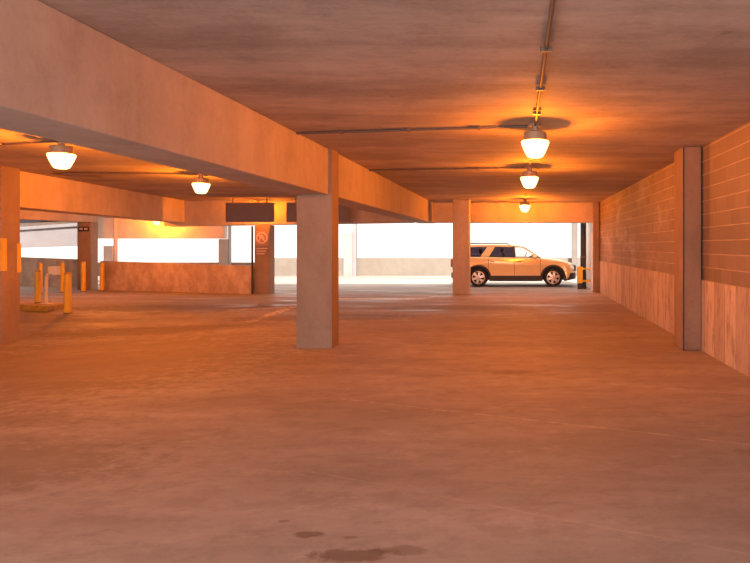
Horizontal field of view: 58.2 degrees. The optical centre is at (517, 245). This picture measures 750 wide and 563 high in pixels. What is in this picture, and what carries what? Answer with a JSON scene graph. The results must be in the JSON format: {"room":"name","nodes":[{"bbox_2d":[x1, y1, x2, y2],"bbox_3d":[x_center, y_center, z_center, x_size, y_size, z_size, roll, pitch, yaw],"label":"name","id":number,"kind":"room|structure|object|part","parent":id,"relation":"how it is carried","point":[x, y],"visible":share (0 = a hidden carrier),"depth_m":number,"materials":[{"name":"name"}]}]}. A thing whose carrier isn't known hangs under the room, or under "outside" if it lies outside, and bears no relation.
{"room":"parking garage","nodes":[
{"label":"parking garage","id":0,"kind":"room"},
{"bbox_2d":[20,223,76,247],"bbox_3d":[-22.595,-0.430,30.202,8.949,1.160,0.367,0,0,28],"label":"ramp spandrel","id":1,"kind":"object","parent":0,"point":[55,235],"visible":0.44,"depth_m":29.28,"materials":[{"name":"concrete"}]},
{"bbox_2d":[20,257,76,287],"bbox_3d":[-21.338,1.000,27.143,9.963,1.300,0.200,0,0,22],"label":"wall","id":2,"kind":"structure","parent":0,"point":[29,265],"depth_m":26.11,"materials":[{"name":"concrete"}]},
{"bbox_2d":[103,218,117,260],"bbox_3d":[-22.250,0.040,35.500,0.540,3.220,0.400,0,0,0],"label":"pier","id":3,"kind":"object","parent":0,"point":[110,253],"visible":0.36,"depth_m":35.40,"materials":[{"name":"grey concrete"}]},
{"bbox_3d":[-22.010,0.040,35.550,0.060,3.220,0.300,0,0,0],"label":"post","id":4,"kind":"part","parent":3,"relation":"part of","materials":[{"name":"concrete"}]},
{"bbox_2d":[100,261,254,293],"bbox_3d":[-12.390,1.107,23.495,6.926,1.085,0.200,0,0,18],"label":"wall","id":5,"kind":"structure","parent":0,"point":[118,275],"depth_m":23.35,"materials":[{"name":"concrete"}]},
{"bbox_2d":[218,226,231,264],"bbox_3d":[-16.000,0.040,35.500,0.540,3.220,0.400,0,0,0],"label":"pier","id":6,"kind":"object","parent":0,"point":[224,245],"visible":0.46,"depth_m":35.30,"materials":[{"name":"grey concrete"}]},
{"bbox_3d":[-15.760,0.040,35.550,0.060,3.220,0.300,0,0,0],"label":"post","id":7,"kind":"part","parent":6,"relation":"part of","materials":[{"name":"concrete"}]},
{"bbox_2d":[98,258,579,275],"bbox_3d":[-9.550,1.155,36.100,36.300,0.990,0.200,0,0,0],"label":"wall","id":8,"kind":"structure","parent":0,"point":[283,266],"depth_m":36.00,"materials":[{"name":"beige concrete"}]},
{"bbox_2d":[0,276,749,562],"bbox_3d":[-9.500,1.935,17.250,37.000,0.570,39.500,0,0,0],"label":"floor","id":9,"kind":"structure","parent":0,"point":[501,421],"depth_m":5.88,"materials":[{"name":"concrete"}]},
{"bbox_2d":[0,166,20,343],"bbox_3d":[-10.404,0.175,12.943,0.632,3.490,0.515,0,0,0],"label":"concrete column","id":10,"kind":"structure","parent":9,"relation":"on","point":[10,246],"depth_m":12.91,"materials":[{"name":"yellow concrete"}]},
{"bbox_2d":[39,262,42,293],"bbox_3d":[-16.599,1.110,22.600,0.134,1.080,0.134,0,0,0],"label":"bollard","id":11,"kind":"object","parent":9,"relation":"on","point":[40,263],"visible":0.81,"depth_m":22.58,"materials":[{"name":"yellow metal"}]},
{"bbox_2d":[20,301,63,311],"bbox_3d":[-13.079,1.628,17.649,2.284,0.160,1.007,0,0,19],"label":"traffic island","id":12,"kind":"object","parent":9,"relation":"on","point":[24,305],"visible":0.76,"depth_m":17.09,"materials":[{"name":"yellow paint"}]},
{"bbox_2d":[34,270,40,302],"bbox_3d":[-13.113,1.103,17.750,0.160,0.890,0.160,0,0,0],"label":"bollard","id":13,"kind":"object","parent":12,"relation":"on","point":[37,272],"visible":1,"depth_m":17.70,"materials":[{"name":"yellow metal"}]},
{"bbox_2d":[40,266,60,303],"bbox_3d":[-12.517,1.043,17.400,0.415,1.010,0.200,0,0,0],"label":"card reader","id":14,"kind":"object","parent":12,"relation":"on","point":[54,270],"visible":1,"depth_m":17.36,"materials":[{"name":"beige paint"}]},
{"bbox_2d":[60,262,64,291],"bbox_3d":[-16.261,1.105,23.200,0.154,1.090,0.154,0,0,0],"label":"bollard","id":15,"kind":"object","parent":9,"relation":"on","point":[62,264],"visible":0.91,"depth_m":23.15,"materials":[{"name":"yellow metal"}]},
{"bbox_2d":[64,272,71,312],"bbox_3d":[-11.535,1.192,16.650,0.194,1.050,0.194,0,0,0],"label":"bollard","id":16,"kind":"object","parent":9,"relation":"on","point":[67,275],"visible":1,"depth_m":16.59,"materials":[{"name":"yellow metal"}]},
{"bbox_2d":[80,261,85,291],"bbox_3d":[-15.783,1.105,23.600,0.180,1.090,0.180,0,0,0],"label":"bollard","id":17,"kind":"object","parent":9,"relation":"on","point":[83,263],"visible":1,"depth_m":23.54,"materials":[{"name":"metal"}]},
{"bbox_2d":[77,222,97,289],"bbox_3d":[-16.360,0.375,24.715,0.520,2.550,0.430,0,0,0],"label":"concrete column","id":18,"kind":"structure","parent":9,"relation":"on","point":[87,241],"depth_m":24.50,"materials":[{"name":"grey concrete"}]},
{"bbox_2d":[78,227,88,230],"bbox_3d":[-16.360,-0.640,24.475,0.400,0.180,0.030,0,0,0],"label":"sign","id":19,"kind":"object","parent":18,"relation":"attached to","point":[79,228],"visible":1,"depth_m":24.47,"materials":[{"name":"metal"}]},
{"bbox_2d":[99,262,104,290],"bbox_3d":[-15.392,1.125,24.050,0.174,1.050,0.174,0,0,0],"label":"bollard","id":20,"kind":"object","parent":9,"relation":"on","point":[101,263],"visible":1,"depth_m":24.00,"materials":[{"name":"yellow metal"}]},
{"bbox_3d":[-15.392,1.150,24.050,0.150,1.000,0.150,0,0,0],"label":"post","id":21,"kind":"part","parent":20,"relation":"part of","materials":[{"name":"yellow metal"}]},
{"bbox_2d":[255,225,274,293],"bbox_3d":[-8.815,0.465,22.615,0.530,2.370,0.470,0,0,0],"label":"concrete column","id":22,"kind":"structure","parent":9,"relation":"on","point":[264,263],"depth_m":22.38,"materials":[{"name":"beige concrete"}]},
{"bbox_2d":[251,226,252,293],"bbox_3d":[-9.125,0.485,22.320,0.067,2.330,0.070,0,0,0],"label":"downpipe","id":23,"kind":"object","parent":22,"relation":"attached to","point":[251,226],"visible":1,"depth_m":22.29,"materials":[{"name":"metal"}]},
{"bbox_2d":[255,231,268,253],"bbox_3d":[-8.810,-0.120,22.356,0.470,0.800,0.028,0,0,0],"label":"prohibition sign","id":24,"kind":"object","parent":22,"relation":"attached to","point":[261,237],"visible":1,"depth_m":22.35,"materials":[{"name":"paint"}]},
{"bbox_3d":[-8.810,-0.260,22.360,0.470,0.520,0.020,0,0,0],"label":"plate","id":25,"kind":"part","parent":24,"relation":"part of","materials":[{"name":"metal"}]},
{"bbox_2d":[297,149,338,347],"bbox_3d":[-3.283,0.040,10.670,0.565,3.220,0.400,0,0,0],"label":"concrete column","id":26,"kind":"structure","parent":9,"relation":"on","point":[317,214],"depth_m":10.47,"materials":[{"name":"concrete"}]},
{"bbox_2d":[343,224,356,275],"bbox_3d":[-9.150,0.040,35.500,0.660,3.220,0.400,0,0,0],"label":"pier","id":27,"kind":"object","parent":9,"relation":"on","point":[349,238],"visible":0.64,"depth_m":35.30,"materials":[{"name":"grey concrete"}]},
{"bbox_3d":[-8.910,0.040,35.550,0.180,3.220,0.300,0,0,0],"label":"post","id":28,"kind":"part","parent":27,"relation":"part of","materials":[{"name":"concrete"}]},
{"bbox_2d":[453,200,469,294],"bbox_3d":[-1.925,0.040,22.200,0.570,3.220,0.500,0,0,0],"label":"concrete column","id":29,"kind":"structure","parent":9,"relation":"on","point":[461,208],"depth_m":21.95,"materials":[{"name":"concrete"}]},
{"bbox_2d":[451,243,575,286],"bbox_3d":[-0.182,0.762,27.180,5.155,1.775,2.260,0,0,0],"label":"car","id":30,"kind":"object","parent":9,"relation":"on","point":[488,261],"visible":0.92,"depth_m":26.21,"materials":[{"name":"paint"}]},
{"bbox_3d":[-1.600,1.086,26.207,1.037,0.663,0.045,0,0,0],"label":"wheel arch trim","id":31,"kind":"part","parent":30,"relation":"part of","materials":[{"name":"black plastic"}]},
{"bbox_3d":[-1.230,-0.074,26.480,1.819,0.103,0.040,0,0,0],"label":"roof rail","id":32,"kind":"part","parent":30,"relation":"part of","materials":[{"name":"silver metal"}]},
{"bbox_3d":[-1.030,0.020,26.435,2.700,0.110,0.100,0,0,0],"label":"roof rail","id":33,"kind":"part","parent":30,"relation":"part of","materials":[{"name":"metal"}]},
{"bbox_3d":[-0.090,1.302,27.180,2.150,0.225,1.984,0,0,0],"label":"rocker panel","id":34,"kind":"part","parent":30,"relation":"part of","materials":[{"name":"black plastic"}]},
{"bbox_3d":[1.420,1.086,26.207,1.037,0.663,0.045,0,0,0],"label":"wheel arch trim","id":35,"kind":"part","parent":30,"relation":"part of","materials":[{"name":"black plastic"}]},
{"bbox_2d":[571,223,577,275],"bbox_3d":[3.100,-0.150,35.600,0.320,3.600,0.320,0,0,0],"label":"column","id":36,"kind":"structure","parent":9,"relation":"on","point":[574,226],"depth_m":35.44,"materials":[{"name":"concrete"}]},
{"bbox_2d":[580,223,586,288],"bbox_3d":[2.530,-0.150,25.200,0.260,3.600,0.260,0,0,0],"label":"downpipe","id":37,"kind":"object","parent":9,"relation":"on","point":[583,256],"visible":0.59,"depth_m":25.09,"materials":[{"name":"metal"}]},
{"bbox_2d":[577,267,590,288],"bbox_3d":[2.540,1.220,24.915,0.560,0.860,0.070,0,0,0],"label":"guard","id":38,"kind":"object","parent":9,"relation":"on","point":[580,280],"visible":0.87,"depth_m":24.88,"materials":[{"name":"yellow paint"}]},
{"bbox_3d":[2.370,1.110,24.915,0.220,0.640,0.070,0,0,0],"label":"plate","id":39,"kind":"part","parent":38,"relation":"part of","materials":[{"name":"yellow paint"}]},
{"bbox_2d":[593,202,598,291],"bbox_3d":[2.790,0.040,23.275,0.220,3.220,0.250,0,0,0],"label":"concrete column","id":40,"kind":"structure","parent":9,"relation":"on","point":[595,204],"depth_m":23.15,"materials":[{"name":"grey concrete"}]},
{"bbox_2d":[674,147,700,350],"bbox_3d":[2.750,0.040,10.545,0.300,3.220,0.590,0,0,0],"label":"concrete column","id":41,"kind":"structure","parent":9,"relation":"on","point":[687,160],"depth_m":10.26,"materials":[{"name":"concrete"}]},
{"bbox_2d":[0,0,749,217],"bbox_3d":[-12.440,-1.710,17.050,31.120,0.280,39.100,0,0,0],"label":"ceiling","id":42,"kind":"structure","parent":0,"point":[629,84],"depth_m":6.09,"materials":[{"name":"concrete"}]},
{"bbox_2d":[0,140,56,145],"bbox_3d":[-7.845,-1.541,9.885,2.202,0.038,0.092,0,0,17],"label":"conduit","id":43,"kind":"object","parent":42,"relation":"attached to","point":[49,141],"visible":0.85,"depth_m":9.72,"materials":[{"name":"metal"}]},
{"bbox_2d":[20,220,60,222],"bbox_3d":[-22.330,-1.177,27.032,11.372,0.775,0.120,0,0,20],"label":"soffit panel","id":44,"kind":"object","parent":42,"relation":"attached to","point":[21,221],"visible":0.02,"depth_m":25.88,"materials":[{"name":"concrete"}]},
{"bbox_2d":[20,210,97,221],"bbox_3d":[-18.750,-1.235,12.450,0.491,0.670,25.448,0,0,11],"label":"concrete beam","id":45,"kind":"structure","parent":42,"relation":"attached to","point":[24,214],"depth_m":23.07,"materials":[{"name":"grey concrete"}]},
{"bbox_2d":[47,141,74,155],"bbox_3d":[-6.700,-1.350,9.540,0.364,0.440,0.364,0,0,0],"label":"ceiling lamp","id":46,"kind":"object","parent":42,"relation":"hanging from","point":[61,148],"visible":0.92,"depth_m":9.46,"materials":[{"name":"metal"}]},
{"bbox_2d":[20,171,184,221],"bbox_3d":[-10.249,-1.190,9.950,0.596,0.760,25.160,0,0,-7],"label":"concrete beam","id":47,"kind":"structure","parent":42,"relation":"attached to","point":[43,193],"depth_m":16.42,"materials":[{"name":"grey concrete"}]},
{"bbox_2d":[20,218,227,238],"bbox_3d":[-22.025,-0.990,36.200,11.550,1.160,0.400,0,0,0],"label":"concrete beam","id":48,"kind":"structure","parent":42,"relation":"attached to","point":[127,228],"depth_m":36.00,"materials":[{"name":"concrete"}]},
{"bbox_2d":[52,172,195,176],"bbox_3d":[-8.448,-1.544,14.025,3.027,0.032,0.781,0,0,0],"label":"conduit","id":49,"kind":"object","parent":42,"relation":"attached to","point":[60,173],"visible":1,"depth_m":13.78,"materials":[{"name":"metal"}]},
{"bbox_2d":[193,173,208,183],"bbox_3d":[-6.850,-1.350,14.050,0.364,0.440,0.364,0,0,0],"label":"ceiling lamp","id":50,"kind":"object","parent":42,"relation":"hanging from","point":[200,180],"visible":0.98,"depth_m":13.97,"materials":[{"name":"metal"}]},
{"bbox_2d":[0,0,434,223],"bbox_3d":[-3.355,-1.200,10.750,0.600,0.740,26.500,0,0,0],"label":"concrete beam","id":51,"kind":"structure","parent":42,"relation":"attached to","point":[63,79],"depth_m":5.40,"materials":[{"name":"concrete"}]},
{"bbox_2d":[226,198,273,221],"bbox_3d":[-8.825,-1.180,21.400,1.590,0.780,0.060,0,0,0],"label":"hanging sign","id":52,"kind":"object","parent":42,"relation":"hanging from","point":[235,212],"visible":1,"depth_m":21.37,"materials":[{"name":"metal"}]},
{"bbox_2d":[164,200,414,226],"bbox_3d":[-7.928,-1.125,22.700,8.545,0.890,0.600,0,0,0],"label":"concrete beam","id":53,"kind":"structure","parent":42,"relation":"attached to","point":[197,212],"depth_m":22.40,"materials":[{"name":"concrete"}]},
{"bbox_2d":[286,198,296,221],"bbox_3d":[-7.447,-1.184,21.400,0.329,0.756,0.060,0,0,0],"label":"hanging sign","id":54,"kind":"object","parent":53,"relation":"hanging from","point":[291,212],"depth_m":21.37,"materials":[{"name":"metal"}]},
{"bbox_2d":[339,205,347,221],"bbox_3d":[-5.737,-1.068,21.400,0.263,0.526,0.060,0,0,0],"label":"hanging sign","id":55,"kind":"object","parent":53,"relation":"hanging from","point":[343,211],"depth_m":21.37,"materials":[{"name":"metal"}]},
{"bbox_2d":[296,125,527,134],"bbox_3d":[-1.455,-1.541,8.640,3.193,0.042,0.096,0,0,9],"label":"conduit","id":56,"kind":"object","parent":42,"relation":"attached to","point":[506,126],"visible":1,"depth_m":8.61,"materials":[{"name":"metal"}]},
{"bbox_2d":[369,167,524,170],"bbox_3d":[-1.450,-1.541,13.015,3.195,0.042,0.096,0,0,8],"label":"conduit","id":57,"kind":"object","parent":42,"relation":"attached to","point":[476,168],"visible":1,"depth_m":13.00,"materials":[{"name":"metal"}]},
{"bbox_2d":[433,202,592,222],"bbox_3d":[-0.077,-1.208,23.700,5.955,0.725,0.600,0,0,0],"label":"concrete beam","id":58,"kind":"structure","parent":42,"relation":"attached to","point":[480,212],"depth_m":23.40,"materials":[{"name":"concrete"}]},
{"bbox_2d":[520,199,529,205],"bbox_3d":[0.225,-1.350,21.600,0.364,0.440,0.364,0,0,0],"label":"ceiling lamp","id":59,"kind":"object","parent":42,"relation":"hanging from","point":[524,203],"visible":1,"depth_m":21.52,"materials":[{"name":"glass"}]},
{"bbox_2d":[521,166,537,177],"bbox_3d":[0.225,-1.350,12.760,0.364,0.440,0.364,0,0,0],"label":"ceiling lamp","id":60,"kind":"object","parent":42,"relation":"hanging from","point":[529,173],"visible":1,"depth_m":12.65,"materials":[{"name":"metal"}]},
{"bbox_2d":[528,143,535,166],"bbox_3d":[0.225,-1.541,10.560,0.086,0.032,4.200,0,0,0],"label":"conduit","id":61,"kind":"object","parent":42,"relation":"attached to","point":[530,157],"visible":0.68,"depth_m":11.07,"materials":[{"name":"metal"}]},
{"bbox_2d":[522,123,547,142],"bbox_3d":[0.220,-1.350,8.360,0.364,0.440,0.364,0,0,0],"label":"ceiling lamp","id":62,"kind":"object","parent":42,"relation":"hanging from","point":[535,135],"visible":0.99,"depth_m":8.26,"materials":[{"name":"metal"}]},
{"bbox_3d":[0.220,-1.515,8.360,0.150,0.110,0.150,0,0,0],"label":"stem","id":63,"kind":"part","parent":62,"relation":"part of","materials":[{"name":"metal"}]},
{"bbox_2d":[533,0,555,125],"bbox_3d":[0.220,-1.541,2.985,0.092,0.038,10.570,0,0,0],"label":"conduit","id":64,"kind":"object","parent":42,"relation":"attached to","point":[546,48],"visible":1,"depth_m":5.11,"materials":[{"name":"metal"}]},
{"bbox_2d":[586,223,592,289],"bbox_3d":[2.955,0.045,25.900,0.330,3.210,2.800,0,0,0],"label":"wall","id":65,"kind":"structure","parent":0,"point":[589,226],"depth_m":25.36,"materials":[{"name":"beige concrete"}]},
{"bbox_2d":[599,122,749,377],"bbox_3d":[3.010,0.040,10.600,0.220,3.220,26.200,0,0,0],"label":"wall","id":66,"kind":"structure","parent":0,"point":[636,223],"depth_m":10.19,"materials":[{"name":"concrete"}]}
]}

